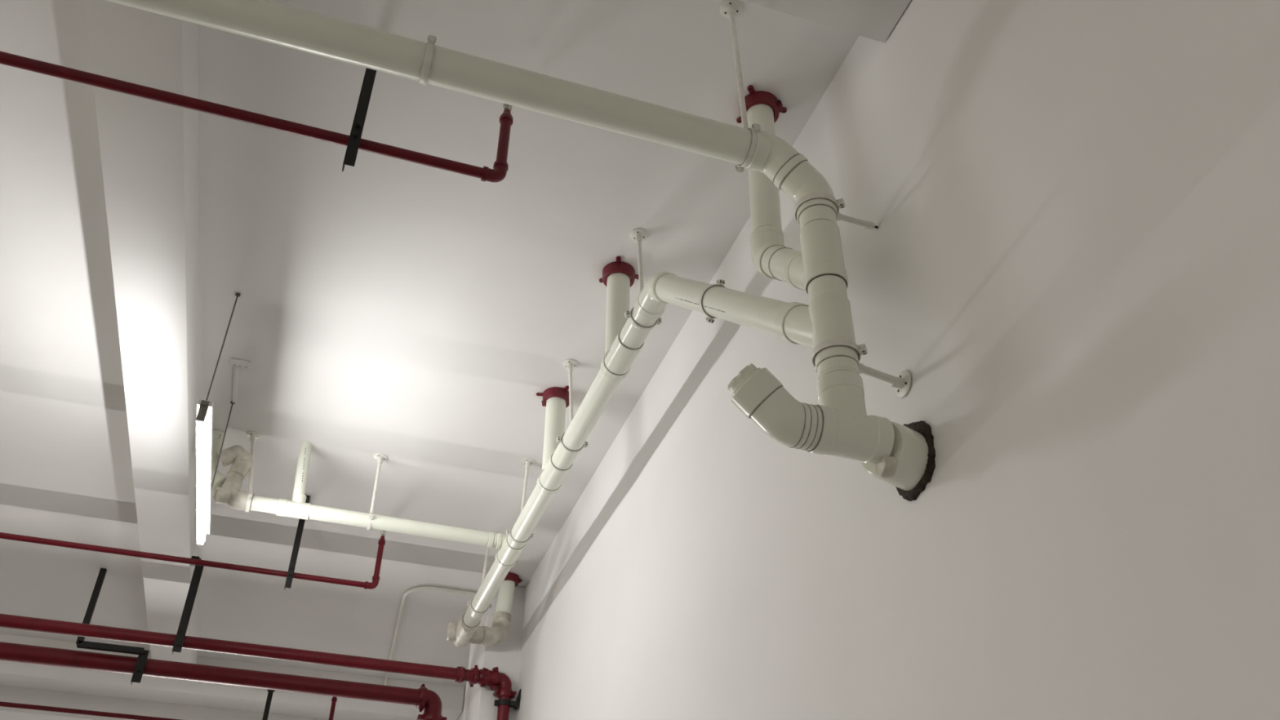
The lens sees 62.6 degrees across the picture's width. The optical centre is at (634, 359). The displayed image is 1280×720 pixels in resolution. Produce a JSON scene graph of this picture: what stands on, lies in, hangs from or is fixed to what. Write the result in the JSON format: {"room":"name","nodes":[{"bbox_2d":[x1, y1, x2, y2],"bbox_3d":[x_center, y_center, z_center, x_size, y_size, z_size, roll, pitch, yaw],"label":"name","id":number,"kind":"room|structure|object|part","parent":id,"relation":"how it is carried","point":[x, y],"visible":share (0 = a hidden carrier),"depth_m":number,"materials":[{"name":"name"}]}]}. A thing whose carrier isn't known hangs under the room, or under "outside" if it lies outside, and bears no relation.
{"room":"parking garage","nodes":[
{"label":"parking garage","id":0,"kind":"room"},
{"bbox_2d":[0,685,328,719],"bbox_3d":[-5.087,3.239,9.706,6.500,0.215,0.340,11,-38,-15],"label":"beam","id":1,"kind":"structure","parent":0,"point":[7,694],"depth_m":9.63,"materials":[{"name":"white paint"}]},
{"bbox_2d":[0,633,464,719],"bbox_3d":[-4.652,2.474,8.656,6.500,0.215,0.320,11,-38,-15],"label":"beam","id":2,"kind":"structure","parent":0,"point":[451,697],"depth_m":8.93,"materials":[{"name":"white paint"}]},
{"bbox_2d":[262,688,275,719],"bbox_3d":[-3.052,2.929,8.724,0.060,0.510,0.092,11,-38,-15],"label":"hanger","id":3,"kind":"object","parent":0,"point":[270,692],"visible":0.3,"depth_m":8.77,"materials":[{"name":"black metal"}]},
{"bbox_2d":[0,696,337,719],"bbox_3d":[-4.854,2.507,8.235,4.918,0.418,0.048,11,-38,-15],"label":"pipe","id":4,"kind":"object","parent":3,"relation":"hanging from","point":[334,700],"visible":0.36,"depth_m":8.27,"materials":[{"name":"red metal"}]},
{"bbox_2d":[0,0,859,719],"bbox_3d":[-3.147,-0.063,5.530,8.800,0.200,18.400,11,-38,-15],"label":"ceiling","id":5,"kind":"structure","parent":0,"point":[415,315],"depth_m":4.97,"materials":[{"name":"white paint"}]},
{"bbox_2d":[75,568,149,684],"bbox_3d":[-3.589,1.868,7.353,0.465,0.765,0.151,11,-38,-15],"label":"hanger","id":6,"kind":"object","parent":5,"relation":"hanging from","point":[143,654],"visible":1,"depth_m":7.22,"materials":[{"name":"black metal"}]},
{"bbox_3d":[-3.587,1.754,7.363,0.430,0.570,0.040,11,-38,-15],"label":"steel arm","id":7,"kind":"part","parent":6,"relation":"part of"},
{"bbox_2d":[0,641,446,719],"bbox_3d":[-4.069,2.579,6.680,5.649,1.686,0.179,11,-38,-15],"label":"pipe","id":8,"kind":"object","parent":6,"relation":"hanging from","point":[422,698],"visible":1,"depth_m":7.39,"materials":[{"name":"red metal"}]},
{"bbox_2d":[84,0,198,681],"bbox_3d":[-2.623,0.457,5.883,0.303,0.215,7.470,11,-38,-15],"label":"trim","id":9,"kind":"structure","parent":5,"relation":"attached to","point":[149,148],"depth_m":4.56,"materials":[{"name":"white paint"}]},
{"bbox_2d":[172,555,204,654],"bbox_3d":[-2.880,1.574,6.767,0.091,0.645,0.115,11,-38,-15],"label":"hanger","id":10,"kind":"object","parent":9,"relation":"attached to","point":[181,632],"visible":0.87,"depth_m":6.72,"materials":[{"name":"black metal"}]},
{"bbox_3d":[-2.888,1.324,6.929,0.062,0.050,0.050,11,-38,-15],"label":"beam plate","id":11,"kind":"part","parent":10,"relation":"part of","materials":[{"name":"black metal"}]},
{"bbox_2d":[0,613,516,719],"bbox_3d":[-3.645,2.105,6.092,5.973,1.360,0.165,11,-38,-15],"label":"pipe","id":12,"kind":"object","parent":10,"relation":"hanging from","point":[484,677],"visible":0.99,"depth_m":6.77,"materials":[{"name":"red metal"}]},
{"bbox_2d":[477,667,492,687],"bbox_3d":[-1.016,2.153,7.145,0.100,0.134,0.134,11,-38,-15],"label":"coupling","id":13,"kind":"object","parent":12,"relation":"attached to","point":[484,675],"depth_m":7.10,"materials":[{"name":"red paint"}]},
{"bbox_2d":[230,357,250,402],"bbox_3d":[-2.097,0.117,5.587,0.100,0.010,0.418,11,-38,-15],"label":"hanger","id":14,"kind":"object","parent":5,"relation":"attached to","point":[235,362],"visible":1,"depth_m":5.47,"materials":[{"name":"white metal"}]},
{"bbox_2d":[195,292,240,546],"bbox_3d":[-2.017,0.276,5.131,0.062,0.803,1.274,11,-38,-15],"label":"lamp","id":15,"kind":"object","parent":14,"relation":"hanging from","point":[204,419],"visible":1,"depth_m":4.82,"materials":[{"name":"white"}]},
{"bbox_2d":[244,431,260,512],"bbox_3d":[-2.159,0.620,5.879,0.121,0.477,0.131,11,-38,-15],"label":"hanger","id":16,"kind":"object","parent":5,"relation":"hanging from","point":[253,435],"visible":0.96,"depth_m":5.90,"materials":[{"name":"white metal"}]},
{"bbox_3d":[-2.152,0.584,5.920,0.080,0.367,0.026,11,-38,-15],"label":"rod","id":17,"kind":"part","parent":16,"relation":"part of","materials":[{"name":"white metal"}]},
{"bbox_2d":[284,495,310,590],"bbox_3d":[-2.100,1.133,6.527,0.055,0.532,0.260,11,-38,-15],"label":"hanger","id":18,"kind":"object","parent":5,"relation":"hanging from","point":[301,522],"visible":0.72,"depth_m":6.57,"materials":[{"name":"black metal"}]},
{"bbox_2d":[0,530,386,589],"bbox_3d":[-3.953,0.813,6.150,4.922,0.418,0.048,11,-38,-15],"label":"pipe","id":19,"kind":"object","parent":18,"relation":"hanging from","point":[381,542],"visible":0.89,"depth_m":6.39,"materials":[{"name":"red metal"}]},
{"bbox_3d":[-2.098,0.927,6.678,0.055,0.021,0.260,11,-38,-15],"label":"plate","id":20,"kind":"part","parent":18,"relation":"part of","materials":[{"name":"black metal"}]},
{"bbox_2d":[342,67,377,171],"bbox_3d":[-0.951,-0.886,3.686,0.060,0.624,0.080,11,-38,-15],"label":"hanger","id":21,"kind":"object","parent":5,"relation":"hanging from","point":[353,146],"visible":0.74,"depth_m":3.62,"materials":[{"name":"black metal"}]},
{"bbox_2d":[0,51,513,182],"bbox_3d":[-2.774,-1.262,3.244,4.892,0.420,0.053,11,-38,-15],"label":"pipe","id":22,"kind":"object","parent":21,"relation":"hanging from","point":[500,166],"visible":0.91,"depth_m":3.54,"materials":[{"name":"red metal"}]},
{"bbox_2d":[366,453,387,530],"bbox_3d":[-1.494,0.754,6.057,0.080,0.474,0.113,11,-38,-15],"label":"hanger","id":23,"kind":"object","parent":5,"relation":"hanging from","point":[380,457],"visible":0.98,"depth_m":6.09,"materials":[{"name":"white metal"}]},
{"bbox_2d":[213,444,506,549],"bbox_3d":[-1.531,0.785,6.011,1.687,0.386,0.154,11,-38,-15],"label":"pipe","id":24,"kind":"object","parent":23,"relation":"hanging from","point":[229,493],"visible":0.99,"depth_m":5.87,"materials":[{"name":"white plastic"}]},
{"bbox_2d":[211,429,226,492],"bbox_3d":[-2.343,0.574,5.900,0.193,0.379,0.104,-2,-36,3],"label":"riser pipe","id":25,"kind":"object","parent":24,"relation":"attached to","point":[218,435],"visible":0.33,"depth_m":5.89,"materials":[{"name":"white plastic"}]},
{"bbox_2d":[292,441,311,497],"bbox_3d":[-1.889,0.660,5.974,0.093,0.426,0.066,11,-38,-15],"label":"riser pipe","id":26,"kind":"object","parent":24,"relation":"attached to","point":[303,464],"visible":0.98,"depth_m":5.98,"materials":[{"name":"white plastic"}]},
{"bbox_3d":[-1.494,0.724,6.091,0.024,0.378,0.026,11,-38,-15],"label":"rod","id":27,"kind":"part","parent":23,"relation":"part of","materials":[{"name":"white metal"}]},
{"bbox_2d":[383,586,476,685],"bbox_3d":[-1.702,2.321,8.429,0.569,0.200,2.068,11,-38,-15],"label":"conduit pipe","id":28,"kind":"object","parent":5,"relation":"attached to","point":[406,593],"visible":0.9,"depth_m":7.75,"materials":[{"name":"white metal"}]},
{"bbox_2d":[466,547,492,613],"bbox_3d":[-0.991,1.396,6.873,0.156,0.539,0.080,11,-38,-15],"label":"hanger","id":29,"kind":"object","parent":5,"relation":"hanging from","point":[469,603],"visible":0.44,"depth_m":6.86,"materials":[{"name":"white metal"}]},
{"bbox_3d":[-0.983,1.355,6.913,0.041,0.420,0.022,-7,-37,9],"label":"rod","id":30,"kind":"part","parent":29,"relation":"part of","materials":[{"name":"white metal"}]},
{"bbox_2d":[503,571,522,586],"bbox_3d":[-0.887,1.578,7.533,0.186,0.052,0.183,23,-42,-28],"label":"pipe collar","id":31,"kind":"object","parent":5,"relation":"attached to","point":[514,577],"visible":0.51,"depth_m":7.48,"materials":[{"name":"red paint"}]},
{"bbox_2d":[506,457,534,544],"bbox_3d":[-0.647,0.814,6.076,0.156,0.539,0.080,11,-38,-15],"label":"hanger","id":32,"kind":"object","parent":5,"relation":"hanging from","point":[527,462],"visible":0.72,"depth_m":6.11,"materials":[{"name":"white metal"}]},
{"bbox_3d":[-0.640,0.770,6.111,0.033,0.419,0.025,11,-38,-15],"label":"rod","id":33,"kind":"part","parent":32,"relation":"part of","materials":[{"name":"white metal"}]},
{"bbox_2d":[536,385,568,408],"bbox_3d":[-0.437,0.208,5.657,0.186,0.052,0.183,3,-36,-4],"label":"pipe collar","id":34,"kind":"object","parent":5,"relation":"attached to","point":[563,393],"visible":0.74,"depth_m":5.61,"materials":[{"name":"red paint"}]},
{"bbox_2d":[555,359,587,453],"bbox_3d":[-0.309,0.240,5.289,0.156,0.539,0.080,11,-38,-15],"label":"hanger","id":35,"kind":"object","parent":5,"relation":"hanging from","point":[570,364],"visible":0.88,"depth_m":5.31,"materials":[{"name":"white metal"}]},
{"bbox_3d":[-0.319,0.188,5.314,0.049,0.420,0.022,-7,-37,9],"label":"rod","id":36,"kind":"part","parent":35,"relation":"part of","materials":[{"name":"white metal"}]},
{"bbox_2d":[445,271,813,647],"bbox_3d":[-0.368,0.882,5.070,0.236,1.019,4.975,13,-38,-16],"label":"pipe","id":37,"kind":"object","parent":35,"relation":"hanging from","point":[791,322],"visible":0.97,"depth_m":4.49,"materials":[{"name":"white plastic"}]},
{"bbox_2d":[466,580,515,645],"bbox_3d":[-1.011,1.735,7.345,0.346,0.532,0.131,16,-39,-20],"label":"riser pipe","id":38,"kind":"object","parent":37,"relation":"attached to","point":[497,633],"visible":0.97,"depth_m":7.28,"materials":[{"name":"white plastic"}]},
{"bbox_2d":[542,396,566,472],"bbox_3d":[-0.411,0.383,5.534,0.127,0.478,0.118,11,-38,-15],"label":"riser pipe","id":39,"kind":"object","parent":37,"relation":"attached to","point":[555,414],"visible":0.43,"depth_m":5.51,"materials":[{"name":"white plastic"}]},
{"bbox_2d":[604,272,630,357],"bbox_3d":[-0.063,-0.210,4.721,0.130,0.478,0.118,11,-38,-15],"label":"riser pipe","id":40,"kind":"object","parent":37,"relation":"attached to","point":[618,285],"visible":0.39,"depth_m":4.69,"materials":[{"name":"white plastic"}]},
{"bbox_2d":[698,278,726,323],"bbox_3d":[0.284,-0.207,3.704,0.106,0.130,0.116,-17,-40,22],"label":"clamp","id":41,"kind":"object","parent":37,"relation":"attached to","point":[720,282],"visible":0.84,"depth_m":3.69,"materials":[{"name":"white metal"}]},
{"bbox_2d":[774,302,813,347],"bbox_3d":[0.517,-0.095,3.071,0.123,0.244,0.251,18,-40,-22],"label":"socket","id":42,"kind":"object","parent":37,"relation":"attached to","point":[793,322],"depth_m":3.08,"materials":[{"name":"white plastic"}]},
{"bbox_2d":[599,256,639,287],"bbox_3d":[-0.087,-0.379,4.853,0.186,0.052,0.183,-23,-42,28],"label":"pipe collar","id":43,"kind":"object","parent":5,"relation":"attached to","point":[618,266],"visible":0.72,"depth_m":4.80,"materials":[{"name":"red paint"}]},
{"bbox_2d":[624,228,661,330],"bbox_3d":[0.030,-0.334,4.502,0.156,0.539,0.080,11,-38,-15],"label":"hanger","id":44,"kind":"object","parent":5,"relation":"hanging from","point":[638,235],"visible":0.83,"depth_m":4.53,"materials":[{"name":"white metal"}]},
{"bbox_3d":[0.026,-0.386,4.526,0.042,0.420,0.024,-15,-39,20],"label":"rod","id":45,"kind":"part","parent":44,"relation":"part of","materials":[{"name":"white metal"}]},
{"bbox_2d":[719,0,760,172],"bbox_3d":[0.336,-0.930,3.493,0.080,0.766,0.157,11,-38,-15],"label":"hanger","id":46,"kind":"object","parent":5,"relation":"hanging from","point":[731,9],"visible":0.9,"depth_m":3.49,"materials":[{"name":"white metal"}]},
{"bbox_2d":[106,0,751,164],"bbox_3d":[-2.307,-1.205,2.600,5.675,0.120,0.120,11,-38,-15],"label":"drain pipe","id":47,"kind":"object","parent":46,"relation":"hanging from","point":[265,20],"visible":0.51,"depth_m":3.04,"materials":[{"name":"white plastic"}]},
{"bbox_2d":[418,34,436,84],"bbox_3d":[-0.600,-0.864,3.048,0.023,0.122,0.138,11,-38,-15],"label":"clamp","id":48,"kind":"object","parent":47,"relation":"attached to","point":[431,42],"visible":0.94,"depth_m":3.01,"materials":[{"name":"white metal"}]},
{"bbox_3d":[0.347,-0.976,3.530,0.041,0.642,0.026,11,-38,-15],"label":"rod","id":49,"kind":"part","parent":46,"relation":"part of","materials":[{"name":"white metal"}]},
{"bbox_2d":[736,84,786,123],"bbox_3d":[0.498,-0.958,4.056,0.186,0.052,0.183,6,-37,-8],"label":"pipe collar","id":50,"kind":"object","parent":5,"relation":"attached to","point":[754,97],"visible":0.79,"depth_m":4.00,"materials":[{"name":"red paint"}]},
{"bbox_2d":[462,586,525,719],"bbox_3d":[-1.002,3.750,6.482,0.320,4.790,0.640,11,-38,-15],"label":"wall pillar","id":51,"kind":"structure","parent":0,"point":[479,701],"depth_m":7.36,"materials":[{"name":"paint"}]},
{"bbox_2d":[456,0,1279,719],"bbox_3d":[0.071,2.257,4.518,0.277,4.900,17.400,11,-38,-15],"label":"wall","id":52,"kind":"structure","parent":0,"point":[1071,264],"depth_m":2.60,"materials":[{"name":"paint"}]},
{"bbox_2d":[493,688,521,709],"bbox_3d":[-0.852,2.287,7.115,0.185,0.130,0.092,11,-38,-15],"label":"wall bracket","id":53,"kind":"object","parent":52,"relation":"attached to","point":[514,704],"visible":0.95,"depth_m":7.07,"materials":[{"name":"black metal"}]},
{"bbox_3d":[-0.801,2.292,7.120,0.084,0.130,0.045,11,-38,-15],"label":"bracket arm","id":54,"kind":"part","parent":53,"relation":"part of","materials":[{"name":"black metal"}]},
{"bbox_2d":[742,0,911,42],"bbox_3d":[-2.177,-1.886,2.680,6.500,0.215,0.360,11,-38,-15],"label":"beam","id":55,"kind":"structure","parent":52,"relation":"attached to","point":[874,20],"depth_m":3.48,"materials":[{"name":"white paint"}]},
{"bbox_2d":[794,192,878,230],"bbox_3d":[0.648,-0.460,3.280,0.321,0.067,0.135,11,-38,-15],"label":"hanger","id":56,"kind":"object","parent":52,"relation":"attached to","point":[839,203],"visible":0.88,"depth_m":3.22,"materials":[{"name":"white metal"}]},
{"bbox_2d":[727,129,894,464],"bbox_3d":[0.455,-0.235,3.035,0.436,1.144,0.128,11,-38,-15],"label":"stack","id":57,"kind":"object","parent":56,"relation":"attached to","point":[840,426],"visible":0.99,"depth_m":2.83,"materials":[{"name":"white plastic"}]},
{"bbox_2d":[746,103,804,290],"bbox_3d":[0.511,-0.592,3.571,0.132,1.218,0.467,9,-37,-12],"label":"riser pipe","id":58,"kind":"object","parent":57,"relation":"attached to","point":[771,257],"visible":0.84,"depth_m":3.62,"materials":[{"name":"white plastic"}]},
{"bbox_2d":[784,251,804,290],"bbox_3d":[0.541,-0.260,3.180,0.120,0.223,0.220,11,-38,-15],"label":"socket","id":59,"kind":"object","parent":58,"relation":"attached to","point":[793,264],"depth_m":3.21,"materials":[{"name":"white plastic"}]},
{"bbox_3d":[0.688,-0.438,3.315,0.166,0.049,0.025,18,-40,-23],"label":"rod","id":60,"kind":"part","parent":56,"relation":"part of","materials":[{"name":"white metal"}]},
{"bbox_2d":[811,338,911,397],"bbox_3d":[0.640,0.016,2.939,0.315,0.080,0.137,15,-39,-19],"label":"hanger","id":61,"kind":"object","parent":52,"relation":"attached to","point":[902,384],"visible":0.89,"depth_m":2.95,"materials":[{"name":"white metal"}]},
{"bbox_3d":[0.689,0.043,2.971,0.178,0.028,0.029,19,-40,-24],"label":"rod","id":62,"kind":"part","parent":61,"relation":"part of","materials":[{"name":"white metal"}]},
{"bbox_2d":[860,421,928,490],"bbox_3d":[0.713,0.265,2.834,0.223,0.187,0.162,26,-43,-31],"label":"pipe","id":63,"kind":"object","parent":52,"relation":"attached to","point":[905,466],"depth_m":2.76,"materials":[{"name":"white plastic"}]},
{"bbox_2d":[895,420,935,501],"bbox_3d":[0.767,0.273,2.883,0.047,0.232,0.215,11,-38,-15],"label":"ring","id":64,"kind":"object","parent":52,"relation":"attached to","point":[922,427],"visible":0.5,"depth_m":2.81,"materials":[{"name":"black rubber"}]}
]}

